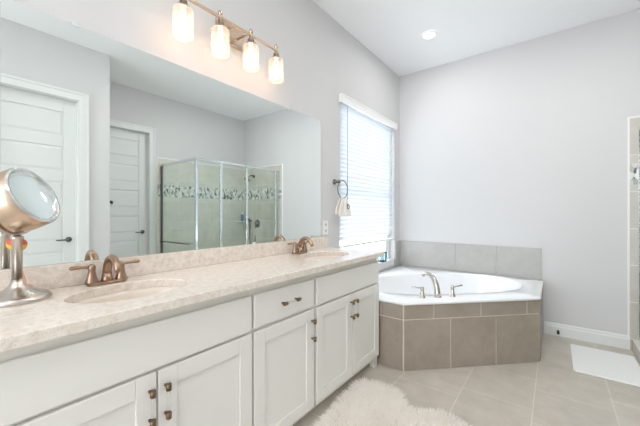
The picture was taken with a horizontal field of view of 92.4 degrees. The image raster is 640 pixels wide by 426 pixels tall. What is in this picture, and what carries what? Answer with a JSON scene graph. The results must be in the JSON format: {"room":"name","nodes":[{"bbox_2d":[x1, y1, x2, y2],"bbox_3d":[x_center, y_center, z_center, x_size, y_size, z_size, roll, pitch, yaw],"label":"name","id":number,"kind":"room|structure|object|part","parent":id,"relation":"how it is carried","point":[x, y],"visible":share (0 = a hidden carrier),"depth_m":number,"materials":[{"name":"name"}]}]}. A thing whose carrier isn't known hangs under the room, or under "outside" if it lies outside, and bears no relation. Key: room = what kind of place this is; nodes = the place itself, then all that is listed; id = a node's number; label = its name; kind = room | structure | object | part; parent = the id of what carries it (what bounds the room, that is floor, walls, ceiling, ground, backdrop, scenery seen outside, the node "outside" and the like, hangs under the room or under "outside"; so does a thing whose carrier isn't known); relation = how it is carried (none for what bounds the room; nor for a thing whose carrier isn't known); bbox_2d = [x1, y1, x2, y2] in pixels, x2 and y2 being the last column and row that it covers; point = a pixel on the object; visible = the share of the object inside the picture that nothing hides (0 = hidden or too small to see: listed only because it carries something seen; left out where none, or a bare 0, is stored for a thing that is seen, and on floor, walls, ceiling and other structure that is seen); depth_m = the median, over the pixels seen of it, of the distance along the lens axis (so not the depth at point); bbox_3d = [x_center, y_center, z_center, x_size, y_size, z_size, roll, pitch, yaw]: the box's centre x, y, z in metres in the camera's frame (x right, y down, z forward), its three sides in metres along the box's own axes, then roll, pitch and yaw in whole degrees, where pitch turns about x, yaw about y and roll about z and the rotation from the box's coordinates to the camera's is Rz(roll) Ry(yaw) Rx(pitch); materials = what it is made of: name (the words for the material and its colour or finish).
{"room":"bathroom","nodes":[
{"label":"bathroom","id":0,"kind":"room"},
{"bbox_2d":[14,0,398,271],"bbox_3d":[-1.142,-0.295,1.346,0.150,3.050,7.050,0,0,37],"label":"wall","id":1,"kind":"structure","parent":0,"point":[321,61],"depth_m":2.36,"materials":[{"name":"grey paint"}]},
{"bbox_2d":[0,0,321,269],"bbox_3d":[-0.591,-0.302,1.934,0.011,1.042,1.983,0,0,37],"label":"wall mirror","id":2,"kind":"object","parent":1,"relation":"attached to","point":[140,152],"visible":0.84,"depth_m":1.52,"materials":[{"name":"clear mirror"}]},
{"bbox_2d":[0,236,328,290],"bbox_3d":[-0.597,0.261,1.919,0.020,0.098,2.202,0,0,37],"label":"backsplash","id":3,"kind":"structure","parent":1,"relation":"attached to","point":[52,276],"depth_m":1.59,"materials":[{"name":"beige stone"}]},
{"bbox_2d":[174,0,282,79],"bbox_3d":[-0.537,-1.052,1.869,0.175,0.287,0.775,0,0,37],"label":"vanity light","id":4,"kind":"object","parent":1,"relation":"attached to","point":[227,32],"visible":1,"depth_m":1.87,"materials":[{"name":"white glass"}]},
{"bbox_2d":[176,0,190,12],"bbox_3d":[-0.706,-1.108,1.586,0.072,0.108,0.072,0,0,37],"label":"socket","id":5,"kind":"object","parent":4,"relation":"attached to","point":[182,5],"depth_m":1.57,"materials":[{"name":"brown metal"}]},
{"bbox_3d":[-0.706,-0.984,1.586,0.062,0.123,0.062,0,0,37],"label":"bulb","id":6,"kind":"part","parent":4,"relation":"part of","materials":[{"name":"white glass"}]},
{"bbox_2d":[214,10,226,32],"bbox_3d":[-0.572,-1.108,1.762,0.072,0.108,0.072,0,0,37],"label":"socket","id":7,"kind":"object","parent":4,"relation":"attached to","point":[219,27],"depth_m":1.75,"materials":[{"name":"brown metal"}]},
{"bbox_3d":[-0.572,-0.983,1.762,0.100,0.150,0.100,0,0,37],"label":"lamp shade","id":8,"kind":"part","parent":4,"relation":"part of","materials":[{"name":"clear glass"}]},
{"bbox_3d":[-0.572,-0.984,1.762,0.062,0.123,0.062,0,0,37],"label":"bulb","id":9,"kind":"part","parent":4,"relation":"part of","materials":[{"name":"white glass"}]},
{"bbox_3d":[-0.570,-1.130,1.954,0.020,0.130,0.210,0,0,37],"label":"plate","id":10,"kind":"part","parent":4,"relation":"part of","materials":[{"name":"silver metal"}]},
{"bbox_2d":[245,29,256,48],"bbox_3d":[-0.436,-1.108,1.939,0.072,0.108,0.072,0,0,37],"label":"socket","id":11,"kind":"object","parent":4,"relation":"attached to","point":[250,44],"depth_m":1.93,"materials":[{"name":"brown metal"}]},
{"bbox_3d":[-0.436,-0.984,1.939,0.062,0.123,0.062,0,0,37],"label":"bulb","id":12,"kind":"part","parent":4,"relation":"part of","materials":[{"name":"white glass"}]},
{"bbox_2d":[271,44,280,61],"bbox_3d":[-0.302,-1.108,2.114,0.072,0.108,0.072,0,0,37],"label":"socket","id":13,"kind":"object","parent":4,"relation":"attached to","point":[275,58],"depth_m":2.10,"materials":[{"name":"brown metal"}]},
{"bbox_3d":[-0.302,-0.984,2.114,0.062,0.123,0.062,0,0,37],"label":"bulb","id":14,"kind":"part","parent":4,"relation":"part of","materials":[{"name":"white glass"}]},
{"bbox_2d":[323,221,327,234],"bbox_3d":[0.050,0.133,2.773,0.009,0.125,0.075,0,0,37],"label":"outlet","id":15,"kind":"object","parent":1,"relation":"attached to","point":[325,223],"visible":1,"depth_m":2.77,"materials":[{"name":"white plastic"}]},
{"bbox_2d":[333,179,347,197],"bbox_3d":[0.199,-0.227,2.916,0.070,0.180,0.175,0,0,37],"label":"towel ring","id":16,"kind":"object","parent":1,"relation":"attached to","point":[334,180],"visible":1,"depth_m":2.87,"materials":[{"name":"grey metal"}]},
{"bbox_2d":[339,93,397,247],"bbox_3d":[0.567,-0.400,3.470,0.098,1.490,1.290,0,0,37],"label":"window blind","id":17,"kind":"object","parent":1,"relation":"attached to","point":[365,143],"visible":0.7,"depth_m":3.40,"materials":[{"name":"white plastic"}]},
{"bbox_3d":[0.546,-0.370,3.474,0.059,1.400,1.014,0,0,37],"label":"ladder cord","id":18,"kind":"part","parent":17,"relation":"part of","materials":[{"name":"white plastic"}]},
{"bbox_3d":[0.548,0.334,3.477,0.048,0.023,1.234,0,0,37],"label":"rail","id":19,"kind":"part","parent":17,"relation":"part of","materials":[{"name":"white plastic"}]},
{"bbox_2d":[379,224,393,269],"bbox_3d":[0.526,-0.212,3.505,0.134,1.775,1.265,0,0,37],"label":"window","id":20,"kind":"structure","parent":1,"relation":"in","point":[386,244],"depth_m":3.95,"materials":[{"name":"white paint"}]},
{"bbox_2d":[377,251,386,261],"bbox_3d":[0.754,0.530,3.736,0.076,0.120,0.096,0,0,37],"label":"glass jar","id":21,"kind":"object","parent":20,"relation":"on","point":[385,252],"visible":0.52,"depth_m":3.73,"materials":[{"name":"glass"}]},
{"bbox_3d":[0.498,-0.212,3.526,0.045,1.665,1.155,0,0,37],"label":"sash","id":22,"kind":"part","parent":20,"relation":"part of","materials":[{"name":"white paint"}]},
{"bbox_3d":[0.553,0.632,3.483,0.064,0.085,1.265,0,0,37],"label":"sill","id":23,"kind":"part","parent":20,"relation":"part of","materials":[{"name":"white paint"}]},
{"bbox_3d":[0.500,-0.212,3.524,0.070,1.775,1.265,0,0,37],"label":"frame","id":24,"kind":"part","parent":20,"relation":"part of","materials":[{"name":"white paint"}]},
{"bbox_2d":[394,240,399,265],"bbox_3d":[1.017,0.526,4.029,0.015,0.325,0.162,0,0,37],"label":"tile backsplash","id":25,"kind":"structure","parent":1,"relation":"attached to","point":[396,243],"depth_m":4.00,"materials":[{"name":"grey tile"}]},
{"bbox_2d":[335,197,350,216],"bbox_3d":[0.227,-0.060,2.910,0.064,0.188,0.220,0,0,37],"label":"hand towel","id":26,"kind":"object","parent":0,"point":[343,207],"visible":1,"depth_m":2.89,"materials":[{"name":"white fabric"}]},
{"bbox_2d":[293,333,639,425],"bbox_3d":[0.254,1.280,0.372,3.550,0.100,7.200,0,0,37],"label":"floor","id":27,"kind":"structure","parent":0,"point":[548,391],"depth_m":2.09,"materials":[{"name":"beige tile"}]},
{"bbox_2d":[0,290,251,425],"bbox_3d":[-0.772,0.787,1.236,0.563,0.885,0.873,0,0,37],"label":"base cabinet","id":28,"kind":"object","parent":27,"relation":"on","point":[190,365],"visible":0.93,"depth_m":1.05,"materials":[{"name":"white paint"}]},
{"bbox_3d":[-0.714,0.849,0.922,0.019,0.573,0.426,0,0,37],"label":"door","id":29,"kind":"part","parent":28,"relation":"part of","materials":[{"name":"white paint"}]},
{"bbox_3d":[-0.578,0.620,1.056,0.035,0.022,0.019,0,0,37],"label":"pull post","id":30,"kind":"part","parent":28,"relation":"part of","materials":[{"name":"gold metal"}]},
{"bbox_3d":[-0.578,0.720,1.056,0.035,0.022,0.019,0,0,37],"label":"pull post","id":31,"kind":"part","parent":28,"relation":"part of","materials":[{"name":"gold metal"}]},
{"bbox_3d":[-0.545,0.620,1.098,0.035,0.022,0.019,0,0,37],"label":"pull post","id":32,"kind":"part","parent":28,"relation":"part of","materials":[{"name":"gold metal"}]},
{"bbox_3d":[-0.545,0.720,1.098,0.035,0.022,0.019,0,0,37],"label":"pull post","id":33,"kind":"part","parent":28,"relation":"part of","materials":[{"name":"gold metal"}]},
{"bbox_2d":[0,247,383,352],"bbox_3d":[-0.380,0.328,1.753,0.564,0.035,2.202,0,0,37],"label":"countertop","id":34,"kind":"structure","parent":28,"relation":"on","point":[59,315],"depth_m":1.22,"materials":[{"name":"beige stone"}]},
{"bbox_2d":[9,239,31,286],"bbox_3d":[-1.135,0.202,1.167,0.052,0.216,0.070,0,0,37],"label":"ornament","id":35,"kind":"object","parent":34,"relation":"on","point":[25,244],"visible":0.21,"depth_m":1.17,"materials":[{"name":"ceramic"}]},
{"bbox_2d":[0,168,59,307],"bbox_3d":[-1.069,0.075,1.093,0.231,0.471,0.231,0,0,37],"label":"magnifying mirror","id":36,"kind":"object","parent":34,"relation":"on","point":[28,203],"visible":1,"depth_m":1.07,"materials":[{"name":"silver metal"}]},
{"bbox_3d":[-1.078,0.158,1.092,0.036,0.164,0.036,0,0,37],"label":"post","id":37,"kind":"part","parent":36,"relation":"part of","materials":[{"name":"silver metal"}]},
{"bbox_2d":[69,254,139,286],"bbox_3d":[-0.940,0.243,1.355,0.197,0.133,0.196,0,0,-8],"label":"vanity faucet","id":38,"kind":"object","parent":34,"relation":"on","point":[92,280],"visible":1,"depth_m":1.32,"materials":[{"name":"brown metal"}]},
{"bbox_3d":[-0.997,0.228,1.280,0.021,0.019,0.079,0,0,37],"label":"lever","id":39,"kind":"part","parent":38,"relation":"part of","materials":[{"name":"brown metal"}]},
{"bbox_3d":[-0.975,0.260,1.312,0.052,0.084,0.051,0,0,37],"label":"handle","id":40,"kind":"part","parent":38,"relation":"part of","materials":[{"name":"brown metal"}]},
{"bbox_3d":[-0.941,0.303,1.357,0.056,0.013,0.148,0,0,37],"label":"plate","id":41,"kind":"part","parent":38,"relation":"part of","materials":[{"name":"brown metal"}]},
{"bbox_3d":[-0.898,0.238,1.323,0.162,0.123,0.051,0,0,37],"label":"spout","id":42,"kind":"part","parent":38,"relation":"part of","materials":[{"name":"brown metal"}]},
{"bbox_3d":[-0.907,0.260,1.401,0.052,0.084,0.051,0,0,37],"label":"handle","id":43,"kind":"part","parent":38,"relation":"part of","materials":[{"name":"brown metal"}]},
{"bbox_3d":[-0.882,0.228,1.431,0.021,0.019,0.079,0,0,37],"label":"lever","id":44,"kind":"part","parent":38,"relation":"part of","materials":[{"name":"brown metal"}]},
{"bbox_2d":[76,286,179,303],"bbox_3d":[-0.763,0.422,1.249,0.322,0.152,0.447,0,0,37],"label":"sink","id":45,"kind":"object","parent":34,"relation":"in","point":[142,292],"visible":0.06,"depth_m":1.37,"materials":[{"name":"beige ceramic"}]},
{"bbox_2d":[288,236,313,253],"bbox_3d":[-0.154,0.243,2.366,0.197,0.133,0.196,0,0,-8],"label":"vanity faucet","id":46,"kind":"object","parent":34,"relation":"on","point":[297,248],"visible":1,"depth_m":2.33,"materials":[{"name":"brown metal"}]},
{"bbox_3d":[-0.189,0.260,2.322,0.052,0.084,0.051,0,0,37],"label":"handle","id":47,"kind":"part","parent":46,"relation":"part of","materials":[{"name":"brown metal"}]},
{"bbox_3d":[-0.121,0.260,2.411,0.052,0.084,0.051,0,0,37],"label":"handle","id":48,"kind":"part","parent":46,"relation":"part of","materials":[{"name":"brown metal"}]},
{"bbox_3d":[-0.112,0.238,2.333,0.162,0.123,0.051,0,0,37],"label":"spout","id":49,"kind":"part","parent":46,"relation":"part of","materials":[{"name":"brown metal"}]},
{"bbox_2d":[308,256,341,257],"bbox_3d":[0.038,0.422,2.295,0.322,0.152,0.447,0,0,37],"label":"sink","id":50,"kind":"object","parent":34,"relation":"in","point":[315,256],"visible":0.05,"depth_m":2.48,"materials":[{"name":"beige ceramic"}]},
{"bbox_3d":[-0.452,0.849,1.265,0.019,0.573,0.425,0,0,37],"label":"door","id":51,"kind":"part","parent":28,"relation":"part of","materials":[{"name":"white paint"}]},
{"bbox_2d":[250,274,316,425],"bbox_3d":[-0.364,0.787,1.769,0.564,0.885,0.472,0,0,37],"label":"base cabinet","id":52,"kind":"object","parent":27,"relation":"on","point":[283,321],"visible":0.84,"depth_m":1.60,"materials":[{"name":"white paint"}]},
{"bbox_3d":[-0.178,0.465,1.623,0.019,0.160,0.449,0,0,37],"label":"drawer","id":53,"kind":"part","parent":52,"relation":"part of","materials":[{"name":"white paint"}]},
{"bbox_2d":[305,258,378,414],"bbox_3d":[0.030,0.787,2.284,0.563,0.885,0.825,0,0,37],"label":"base cabinet","id":54,"kind":"object","parent":27,"relation":"on","point":[346,298],"visible":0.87,"depth_m":2.06,"materials":[{"name":"white paint"}]},
{"bbox_3d":[0.096,0.849,1.981,0.019,0.573,0.399,0,0,37],"label":"door","id":55,"kind":"part","parent":54,"relation":"part of","materials":[{"name":"white paint"}]},
{"bbox_3d":[0.343,0.849,2.302,0.019,0.573,0.399,0,0,37],"label":"door","id":56,"kind":"part","parent":54,"relation":"part of","materials":[{"name":"white paint"}]},
{"bbox_2d":[311,378,473,425],"bbox_3d":[0.398,1.187,1.642,0.922,0.085,1.012,0,0,32],"label":"sheepskin rug","id":57,"kind":"object","parent":27,"relation":"on","point":[365,403],"visible":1,"depth_m":1.83,"materials":[{"name":"white fur"}]},
{"bbox_2d":[377,289,542,371],"bbox_3d":[1.224,0.973,2.726,2.235,0.515,0.569,0,0,-9],"label":"tub surround","id":58,"kind":"object","parent":27,"relation":"on","point":[455,335],"visible":0.82,"depth_m":2.45,"materials":[{"name":"beige tile"}]},
{"bbox_2d":[377,265,543,305],"bbox_3d":[1.184,0.892,2.966,1.539,0.418,1.615,0,0,37],"label":"bathtub","id":59,"kind":"object","parent":58,"relation":"on","point":[396,283],"visible":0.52,"depth_m":3.34,"materials":[{"name":"white ceramic"}]},
{"bbox_2d":[412,272,462,297],"bbox_3d":[0.949,0.591,2.573,0.432,0.184,0.214,0,0,-5],"label":"tub faucet","id":60,"kind":"object","parent":59,"relation":"on","point":[437,294],"visible":1,"depth_m":2.50,"materials":[{"name":"silver metal"}]},
{"bbox_3d":[0.827,0.638,2.482,0.052,0.090,0.051,0,0,37],"label":"handle","id":61,"kind":"part","parent":60,"relation":"part of","materials":[{"name":"silver metal"}]},
{"bbox_3d":[0.922,0.591,2.569,0.063,0.184,0.218,0,0,-26],"label":"spout","id":62,"kind":"part","parent":60,"relation":"part of","materials":[{"name":"silver metal"}]},
{"bbox_3d":[1.085,0.638,2.516,0.052,0.090,0.051,0,0,37],"label":"handle","id":63,"kind":"part","parent":60,"relation":"part of","materials":[{"name":"silver metal"}]},
{"bbox_2d":[570,344,639,386],"bbox_3d":[2.322,1.224,2.501,0.423,0.012,0.605,0,0,37],"label":"bath mat","id":64,"kind":"object","parent":27,"relation":"on","point":[618,367],"visible":1,"depth_m":2.47,"materials":[{"name":"white fabric"}]},
{"bbox_2d":[632,339,639,362],"bbox_3d":[2.710,1.180,1.783,1.036,0.100,1.646,0,0,37],"label":"shower curb","id":65,"kind":"object","parent":27,"relation":"on","point":[635,343],"visible":1,"depth_m":2.64,"materials":[{"name":"tile"}]},
{"bbox_2d":[638,126,639,341],"bbox_3d":[2.707,0.185,1.785,1.042,1.890,1.647,0,0,37],"label":"shower enclosure","id":66,"kind":"object","parent":65,"relation":"on","point":[639,126],"visible":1,"depth_m":2.70,"materials":[{"name":"clear glass"}]},
{"bbox_2d":[312,0,639,76],"bbox_3d":[0.254,-1.870,0.372,3.550,0.100,7.200,0,0,37],"label":"ceiling","id":67,"kind":"structure","parent":0,"point":[392,30],"depth_m":2.93,"materials":[{"name":"white paint"}]},
{"bbox_2d":[421,30,437,39],"bbox_3d":[1.117,-1.815,3.137,0.160,0.009,0.160,0,0,37],"label":"recessed light","id":68,"kind":"object","parent":67,"relation":"in","point":[431,34],"visible":1,"depth_m":3.13,"materials":[{"name":"white plastic"}]},
{"bbox_2d":[399,9,639,334],"bbox_3d":[2.396,-0.295,3.172,3.550,3.050,0.150,0,0,37],"label":"wall","id":69,"kind":"structure","parent":0,"point":[522,144],"depth_m":3.15,"materials":[{"name":"grey paint"}]},
{"bbox_2d":[400,240,541,279],"bbox_3d":[1.673,0.526,3.620,1.523,0.325,0.015,0,0,37],"label":"tile backsplash","id":70,"kind":"structure","parent":69,"relation":"attached to","point":[519,262],"depth_m":3.52,"materials":[{"name":"beige tile"}]},
{"bbox_2d":[544,321,628,349],"bbox_3d":[2.541,1.169,2.956,0.618,0.122,0.016,0,0,37],"label":"baseboard","id":71,"kind":"structure","parent":69,"relation":"attached to","point":[573,332],"depth_m":2.93,"materials":[{"name":"white paint"}]},
{"bbox_2d":[628,116,639,349],"bbox_3d":[2.703,0.182,1.786,1.078,2.095,1.677,0,0,37],"label":"door frame","id":72,"kind":"structure","parent":69,"relation":"attached to","point":[632,116],"depth_m":2.76,"materials":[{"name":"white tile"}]},
{"bbox_2d":[630,163,637,184],"bbox_3d":[2.712,-0.350,1.787,1.065,0.190,1.665,0,0,37],"label":"wall tile","id":73,"kind":"structure","parent":69,"relation":"attached to","point":[633,166],"depth_m":2.75,"materials":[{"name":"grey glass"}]},
{"bbox_2d":[630,117,639,349],"bbox_3d":[3.215,0.188,2.443,1.065,2.085,0.012,0,0,37],"label":"wall tile","id":74,"kind":"structure","parent":69,"relation":"attached to","point":[635,121],"depth_m":2.74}
]}

